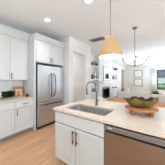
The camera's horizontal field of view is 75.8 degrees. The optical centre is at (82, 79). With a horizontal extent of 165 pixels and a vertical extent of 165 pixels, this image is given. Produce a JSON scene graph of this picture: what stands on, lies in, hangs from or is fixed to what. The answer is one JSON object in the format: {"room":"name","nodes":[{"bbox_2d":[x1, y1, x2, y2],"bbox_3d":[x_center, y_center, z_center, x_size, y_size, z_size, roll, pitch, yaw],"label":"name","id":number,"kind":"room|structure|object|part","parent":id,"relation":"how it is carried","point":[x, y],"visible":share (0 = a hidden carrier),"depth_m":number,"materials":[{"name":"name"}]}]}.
{"room":"kitchen","nodes":[
{"label":"kitchen","id":0,"kind":"room"},
{"bbox_2d":[0,23,31,88],"bbox_3d":[-3.038,-0.055,1.688,0.100,2.880,6.160,0,0,36],"label":"wall","id":1,"kind":"structure","parent":0,"point":[0,23],"depth_m":3.07,"materials":[{"name":"paint"}]},
{"bbox_2d":[0,25,10,79],"bbox_3d":[-2.198,-0.637,2.419,0.390,1.275,0.850,0,0,36],"label":"upper cabinet","id":2,"kind":"object","parent":1,"relation":"attached to","point":[4,32],"visible":1,"depth_m":2.60,"materials":[{"name":"white paint"}]},
{"bbox_3d":[-2.198,-1.200,2.419,0.390,0.150,0.850,0,0,36],"label":"crown moulding","id":3,"kind":"part","parent":2,"relation":"part of","materials":[{"name":"white paint"}]},
{"bbox_2d":[0,81,21,97],"bbox_3d":[-2.286,0.241,2.631,0.008,0.445,1.520,0,0,36],"label":"backsplash","id":4,"kind":"structure","parent":1,"relation":"attached to","point":[6,85],"depth_m":2.94,"materials":[{"name":"white tile"}]},
{"bbox_2d":[10,29,28,79],"bbox_3d":[-1.811,-0.637,2.952,0.390,1.275,0.468,0,0,36],"label":"upper cabinet","id":5,"kind":"object","parent":1,"relation":"attached to","point":[18,41],"visible":0.89,"depth_m":2.86,"materials":[{"name":"white paint"}]},
{"bbox_3d":[-1.811,-1.200,2.952,0.390,0.150,0.468,0,0,36],"label":"crown moulding","id":6,"kind":"part","parent":5,"relation":"part of","materials":[{"name":"white paint"}]},
{"bbox_2d":[57,36,90,104],"bbox_3d":[-0.440,-0.055,4.498,1.000,2.880,1.440,0,0,36],"label":"wall","id":7,"kind":"structure","parent":0,"point":[71,44],"depth_m":3.99,"materials":[{"name":"paint"}]},
{"bbox_2d":[73,51,86,99],"bbox_3d":[-0.126,0.165,4.183,0.120,2.440,0.880,0,0,36],"label":"door frame","id":8,"kind":"structure","parent":7,"relation":"in","point":[84,55],"depth_m":4.52,"materials":[{"name":"white paint"}]},
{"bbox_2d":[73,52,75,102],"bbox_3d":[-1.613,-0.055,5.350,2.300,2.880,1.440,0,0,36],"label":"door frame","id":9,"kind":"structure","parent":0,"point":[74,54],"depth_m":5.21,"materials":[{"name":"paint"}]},
{"bbox_2d":[0,0,164,66],"bbox_3d":[2.082,-1.545,4.482,10.100,0.100,16.900,0,0,36],"label":"ceiling","id":10,"kind":"structure","parent":0,"point":[81,21],"depth_m":2.76,"materials":[{"name":"white paint"}]},
{"bbox_2d":[84,0,92,3],"bbox_3d":[0.112,-1.492,1.989,0.184,0.005,0.184,0,0,36],"label":"recessed light","id":11,"kind":"object","parent":10,"relation":"in","point":[85,1],"visible":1,"depth_m":2.02,"materials":[{"name":"white"}]},
{"bbox_2d":[89,36,105,42],"bbox_3d":[0.553,-1.490,3.913,0.600,0.009,0.340,0,0,36],"label":"ceiling vent","id":12,"kind":"object","parent":10,"relation":"in","point":[101,38],"visible":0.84,"depth_m":3.91,"materials":[{"name":"silver metal"}]},
{"bbox_2d":[98,0,122,58],"bbox_3d":[0.465,-0.940,1.763,0.402,1.109,0.402,0,0,36],"label":"pendant lamp","id":13,"kind":"object","parent":10,"relation":"hanging from","point":[110,49],"visible":1,"depth_m":1.67,"materials":[{"name":"light wood"},{"name":"metal"}]},
{"bbox_3d":[0.465,-0.552,1.763,0.402,0.335,0.402,0,0,36],"label":"lamp shade","id":14,"kind":"part","parent":13,"relation":"part of","materials":[{"name":"beige wicker"}]},
{"bbox_3d":[0.465,-1.095,1.763,0.011,0.760,0.011,0,0,14],"label":"rod","id":15,"kind":"part","parent":13,"relation":"part of","materials":[{"name":"beige metal"}]},
{"bbox_2d":[122,27,149,66],"bbox_3d":[1.496,-0.934,3.029,0.744,1.119,0.751,0,0,36],"label":"chandelier","id":16,"kind":"object","parent":10,"relation":"hanging from","point":[133,28],"visible":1,"depth_m":3.00,"materials":[{"name":"gold metal"}]},
{"bbox_2d":[0,92,164,164],"bbox_3d":[2.082,1.435,4.482,10.100,0.100,16.900,0,0,36],"label":"floor","id":17,"kind":"structure","parent":0,"point":[37,147],"depth_m":2.14,"materials":[{"name":"brown wood"}]},
{"bbox_2d":[0,101,14,141],"bbox_3d":[-2.092,0.943,2.342,0.652,0.885,0.850,0,0,36],"label":"base cabinet","id":18,"kind":"object","parent":17,"relation":"on","point":[7,110],"visible":0.99,"depth_m":2.41,"materials":[{"name":"white paint"}]},
{"bbox_3d":[-1.866,0.595,2.178,0.020,0.170,0.842,0,0,36],"label":"drawer","id":19,"kind":"part","parent":18,"relation":"part of","materials":[{"name":"white paint"}]},
{"bbox_2d":[0,95,33,102],"bbox_3d":[-1.962,0.482,2.538,0.638,0.034,1.320,0,0,36],"label":"countertop","id":20,"kind":"structure","parent":18,"relation":"on","point":[16,98],"depth_m":2.66,"materials":[{"name":"stone"}]},
{"bbox_2d":[0,90,15,98],"bbox_3d":[-1.890,0.360,2.664,0.273,0.199,0.434,0,0,36],"label":"plant","id":21,"kind":"object","parent":20,"relation":"on","point":[6,94],"visible":1,"depth_m":2.64,"materials":[{"name":"green plant"}]},
{"bbox_2d":[13,86,22,96],"bbox_3d":[-1.852,0.322,3.064,0.085,0.283,0.240,0,0,36],"label":"cookbook","id":22,"kind":"object","parent":20,"relation":"on","point":[19,89],"visible":0.95,"depth_m":3.05,"materials":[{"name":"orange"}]},
{"bbox_2d":[13,99,33,136],"bbox_3d":[-1.704,0.943,2.876,0.652,0.885,0.470,0,0,36],"label":"base cabinet","id":23,"kind":"object","parent":17,"relation":"on","point":[24,109],"visible":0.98,"depth_m":2.70,"materials":[{"name":"white paint"}]},
{"bbox_3d":[-1.478,0.595,2.712,0.020,0.170,0.462,0,0,36],"label":"drawer","id":24,"kind":"part","parent":23,"relation":"part of","materials":[{"name":"white paint"}]},
{"bbox_3d":[-1.478,0.983,2.712,0.020,0.575,0.462,0,0,36],"label":"door","id":25,"kind":"part","parent":23,"relation":"part of","materials":[{"name":"white paint"}]},
{"bbox_2d":[23,33,64,130],"bbox_3d":[-1.217,0.055,3.489,0.720,2.660,1.091,0,0,36],"label":"tall cabinet","id":26,"kind":"object","parent":17,"relation":"on","point":[44,50],"visible":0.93,"depth_m":3.06,"materials":[{"name":"white paint"}]},
{"bbox_3d":[-1.558,0.130,3.090,0.637,2.510,0.045,0,0,36],"label":"panel","id":27,"kind":"part","parent":26,"relation":"part of","materials":[{"name":"white paint"}]},
{"bbox_3d":[-1.133,-0.815,3.119,0.020,0.600,0.492,0,0,36],"label":"door","id":28,"kind":"part","parent":26,"relation":"part of","materials":[{"name":"white paint"}]},
{"bbox_3d":[-1.217,-1.200,3.489,0.720,0.150,1.091,0,0,36],"label":"crown moulding","id":29,"kind":"part","parent":26,"relation":"part of","materials":[{"name":"white paint"}]},
{"bbox_3d":[-0.837,-0.815,3.527,0.020,0.600,0.496,0,0,36],"label":"door","id":30,"kind":"part","parent":26,"relation":"part of","materials":[{"name":"white paint"}]},
{"bbox_2d":[36,64,63,129],"bbox_3d":[-1.177,0.468,3.462,0.755,1.835,0.963,0,0,36],"label":"refrigerator","id":31,"kind":"object","parent":17,"relation":"on","point":[49,79],"visible":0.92,"depth_m":3.15,"materials":[{"name":"silver metal"}]},
{"bbox_3d":[-1.097,0.100,3.107,0.062,1.050,0.476,0,0,36],"label":"door","id":32,"kind":"part","parent":31,"relation":"part of","materials":[{"name":"silver metal"}]},
{"bbox_3d":[-0.956,0.965,3.302,0.062,0.660,0.957,0,0,36],"label":"freezer drawer","id":33,"kind":"part","parent":31,"relation":"part of","materials":[{"name":"silver metal"}]},
{"bbox_3d":[-0.814,0.100,3.497,0.062,1.050,0.476,0,0,36],"label":"door","id":34,"kind":"part","parent":31,"relation":"part of","materials":[{"name":"silver metal"}]},
{"bbox_2d":[55,111,104,164],"bbox_3d":[0.063,0.942,1.742,0.885,0.887,0.639,0,0,36],"label":"base cabinet","id":35,"kind":"object","parent":17,"relation":"on","point":[78,140],"visible":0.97,"depth_m":1.48,"materials":[{"name":"white paint"}]},
{"bbox_3d":[-0.275,0.988,1.653,0.434,0.575,0.020,0,0,36],"label":"door","id":36,"kind":"part","parent":35,"relation":"part of","materials":[{"name":"white paint"}]},
{"bbox_3d":[-0.096,0.604,1.523,0.877,0.162,0.020,0,0,36],"label":"false drawer","id":37,"kind":"part","parent":35,"relation":"part of","materials":[{"name":"white paint"}]},
{"bbox_3d":[0.084,0.988,1.393,0.434,0.575,0.020,0,0,36],"label":"door","id":38,"kind":"part","parent":35,"relation":"part of","materials":[{"name":"white paint"}]},
{"bbox_2d":[91,91,98,98],"bbox_3d":[0.383,1.045,5.908,0.270,0.680,1.750,0,0,36],"label":"base cabinet","id":39,"kind":"object","parent":17,"relation":"on","point":[93,94],"visible":0.3,"depth_m":6.13,"materials":[{"name":"white paint"}]},
{"bbox_2d":[112,87,120,96],"bbox_3d":[2.957,1.045,9.452,0.270,0.680,2.430,0,0,36],"label":"base cabinet","id":40,"kind":"object","parent":17,"relation":"on","point":[114,90],"visible":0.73,"depth_m":9.02,"materials":[{"name":"white paint"}]},
{"bbox_2d":[117,88,128,96],"bbox_3d":[2.923,0.985,7.649,0.760,0.800,0.960,0,0,16],"label":"armchair","id":41,"kind":"object","parent":17,"relation":"on","point":[127,89],"visible":0.35,"depth_m":7.47,"materials":[{"name":"white fabric"}]},
{"bbox_2d":[105,123,164,164],"bbox_3d":[0.673,0.951,1.310,0.600,0.868,0.601,0,0,36],"label":"dishwasher","id":42,"kind":"object","parent":17,"relation":"on","point":[123,146],"visible":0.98,"depth_m":1.07,"materials":[{"name":"grey"}]},
{"bbox_3d":[0.506,0.551,1.081,0.594,0.056,0.032,0,0,36],"label":"control panel","id":43,"kind":"part","parent":42,"relation":"part of","materials":[{"name":"silver metal"}]},
{"bbox_3d":[0.511,0.589,1.088,0.594,0.018,0.014,0,0,36],"label":"pocket handle","id":44,"kind":"part","parent":42,"relation":"part of","materials":[{"name":"black plastic"}]},
{"bbox_2d":[110,98,164,107],"bbox_3d":[1.904,1.008,2.739,2.340,0.755,0.970,0,0,36],"label":"dining table","id":45,"kind":"object","parent":17,"relation":"on","point":[121,100],"visible":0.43,"depth_m":2.97,"materials":[{"name":"brown wood"}]},
{"bbox_2d":[118,92,164,101],"bbox_3d":[3.177,0.985,4.645,2.920,0.800,0.950,0,0,36],"label":"sofa","id":46,"kind":"object","parent":17,"relation":"on","point":[129,95],"visible":0.33,"depth_m":4.55,"materials":[{"name":"white fabric"}]},
{"bbox_3d":[2.309,0.772,4.824,1.305,0.375,0.220,0,0,36],"label":"backrest","id":47,"kind":"part","parent":46,"relation":"part of","materials":[{"name":"white fabric"}]},
{"bbox_3d":[3.494,0.772,3.963,1.605,0.375,0.220,0,0,36],"label":"backrest","id":48,"kind":"part","parent":46,"relation":"part of","materials":[{"name":"white fabric"}]},
{"bbox_3d":[1.543,1.335,7.500,0.280,0.100,1.290,0,0,36],"label":"trim","id":49,"kind":"structure","parent":17,"relation":"on","visible":0},
{"bbox_2d":[102,86,109,98],"bbox_3d":[1.555,0.875,7.492,0.274,0.820,1.290,0,0,36],"label":"fireplace","id":50,"kind":"object","parent":49,"relation":"on","point":[105,90],"visible":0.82,"depth_m":7.78,"materials":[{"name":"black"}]},
{"bbox_3d":[1.421,0.942,0.758,1.252,0.887,0.636,0,0,36],"label":"cabinet","id":51,"kind":"object","parent":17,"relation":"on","visible":0},
{"bbox_2d":[53,99,164,138],"bbox_3d":[0.955,0.481,1.387,2.785,0.032,1.094,0,0,36],"label":"countertop","id":52,"kind":"structure","parent":51,"relation":"on","point":[120,116],"depth_m":1.35,"materials":[{"name":"stone"}]},
{"bbox_2d":[69,105,111,115],"bbox_3d":[0.107,0.595,1.733,0.775,0.196,0.430,0,0,36],"label":"sink","id":53,"kind":"object","parent":52,"relation":"in","point":[92,110],"visible":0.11,"depth_m":1.92,"materials":[{"name":"silver metal"}]},
{"bbox_2d":[86,81,97,105],"bbox_3d":[0.181,0.244,1.904,0.229,0.442,0.122,0,0,-12],"label":"faucet","id":54,"kind":"object","parent":52,"relation":"on","point":[96,102],"visible":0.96,"depth_m":1.93,"materials":[{"name":"silver metal"}]},
{"bbox_3d":[0.166,0.197,1.936,0.215,0.347,0.025,0,0,-12],"label":"spout","id":55,"kind":"part","parent":54,"relation":"part of","materials":[{"name":"silver metal"}]},
{"bbox_2d":[125,104,158,116],"bbox_3d":[0.819,0.422,1.494,0.422,0.086,0.422,0,0,19],"label":"wooden stand","id":56,"kind":"object","parent":52,"relation":"on","point":[151,110],"visible":0.85,"depth_m":1.36,"materials":[{"name":"brown wood"}]},
{"bbox_2d":[124,96,158,107],"bbox_3d":[0.833,0.309,1.496,0.480,0.138,0.295,0,0,0],"label":"bowl","id":57,"kind":"object","parent":56,"relation":"on","point":[134,101],"visible":1,"depth_m":1.41,"materials":[{"name":"ceramic"}]},
{"bbox_2d":[95,56,111,97],"bbox_3d":[1.573,-0.055,7.541,0.280,2.880,2.250,0,0,36],"label":"wall","id":58,"kind":"structure","parent":0,"point":[98,60],"depth_m":6.82,"materials":[{"name":"paint"}]},
{"bbox_2d":[100,81,113,83],"bbox_3d":[1.751,0.165,7.411,0.159,0.140,1.950,0,0,36],"label":"mantel shelf","id":59,"kind":"object","parent":58,"relation":"attached to","point":[101,82],"visible":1,"depth_m":7.06,"materials":[{"name":"white paint"}]},
{"bbox_2d":[103,66,109,80],"bbox_3d":[1.723,-0.415,7.438,0.025,1.020,1.150,0,0,36],"label":"framed artwork","id":60,"kind":"object","parent":59,"relation":"on","point":[106,70],"visible":0.93,"depth_m":7.36,"materials":[{"name":"silver metal"}]},
{"bbox_2d":[91,55,124,91],"bbox_3d":[2.334,-0.055,8.996,0.200,2.880,9.100,0,0,36],"label":"wall","id":61,"kind":"structure","parent":0,"point":[117,83],"depth_m":9.61,"materials":[{"name":"paint"}]},
{"bbox_2d":[122,70,124,89],"bbox_3d":[4.542,0.110,11.749,0.064,2.490,0.750,0,0,36],"label":"curtain","id":62,"kind":"object","parent":61,"relation":"hanging from","point":[123,71],"visible":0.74,"depth_m":11.69,"materials":[{"name":"fabric"}]},
{"bbox_2d":[125,65,164,92],"bbox_3d":[8.005,-0.055,10.593,7.500,2.880,0.150,0,0,36],"label":"wall","id":63,"kind":"structure","parent":0,"point":[147,70],"depth_m":11.51,"materials":[{"name":"paint"}]},
{"bbox_2d":[134,70,142,77],"bbox_3d":[6.189,-0.695,11.803,0.860,0.840,0.025,0,0,36],"label":"framed print","id":64,"kind":"object","parent":63,"relation":"attached to","point":[137,73],"visible":1,"depth_m":11.78,"materials":[{"name":"silver metal"}]},
{"bbox_2d":[134,79,142,85],"bbox_3d":[6.189,0.285,11.803,0.860,0.840,0.025,0,0,36],"label":"framed print","id":65,"kind":"object","parent":63,"relation":"attached to","point":[137,82],"visible":1,"depth_m":11.78,"materials":[{"name":"silver metal"}]},
{"bbox_2d":[129,91,164,93],"bbox_3d":[8.037,1.315,10.467,7.300,0.140,0.015,0,0,36],"label":"baseboard","id":66,"kind":"structure","parent":63,"relation":"attached to","point":[129,91],"depth_m":11.52,"materials":[{"name":"white paint"}]},
{"bbox_2d":[152,69,155,91],"bbox_3d":[7.316,0.120,10.855,0.404,2.470,0.064,0,0,36],"label":"curtain","id":67,"kind":"object","parent":63,"relation":"hanging from","point":[153,70],"visible":0.81,"depth_m":10.80,"materials":[{"name":"white fabric"}]},
{"bbox_2d":[156,68,164,90],"bbox_3d":[8.282,0.040,10.268,2.030,2.410,0.050,0,0,36],"label":"trim","id":68,"kind":"structure","parent":63,"relation":"attached to","point":[158,68],"depth_m":10.80,"materials":[{"name":"white paint"}]},
{"bbox_2d":[157,69,164,89],"bbox_3d":[8.323,-0.035,10.325,1.770,2.000,0.110,0,0,36],"label":"window","id":69,"kind":"structure","parent":63,"relation":"in","point":[164,69],"depth_m":10.77,"materials":[{"name":"black"}]},
{"label":"outside","id":70,"kind":"structure","parent":0,"visible":0},
{"bbox_3d":[24.511,1.735,33.736,60.000,0.100,56.600,0,0,36],"label":"lawn","id":71,"kind":"structure","parent":70,"visible":0},
{"bbox_2d":[158,70,164,83],"bbox_3d":[21.152,-0.815,30.985,11.000,5.000,7.600,0,0,36],"label":"house","id":72,"kind":"structure","parent":71,"relation":"on","point":[161,74],"depth_m":27.15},
{"bbox_2d":[158,83,164,88],"bbox_3d":[15.688,1.146,20.741,14.000,1.078,1.216,0,0,36],"label":"hedge","id":73,"kind":"object","parent":71,"relation":"on","point":[160,86],"visible":0.15,"depth_m":20.45,"materials":[{"name":"green plant"}]}
]}

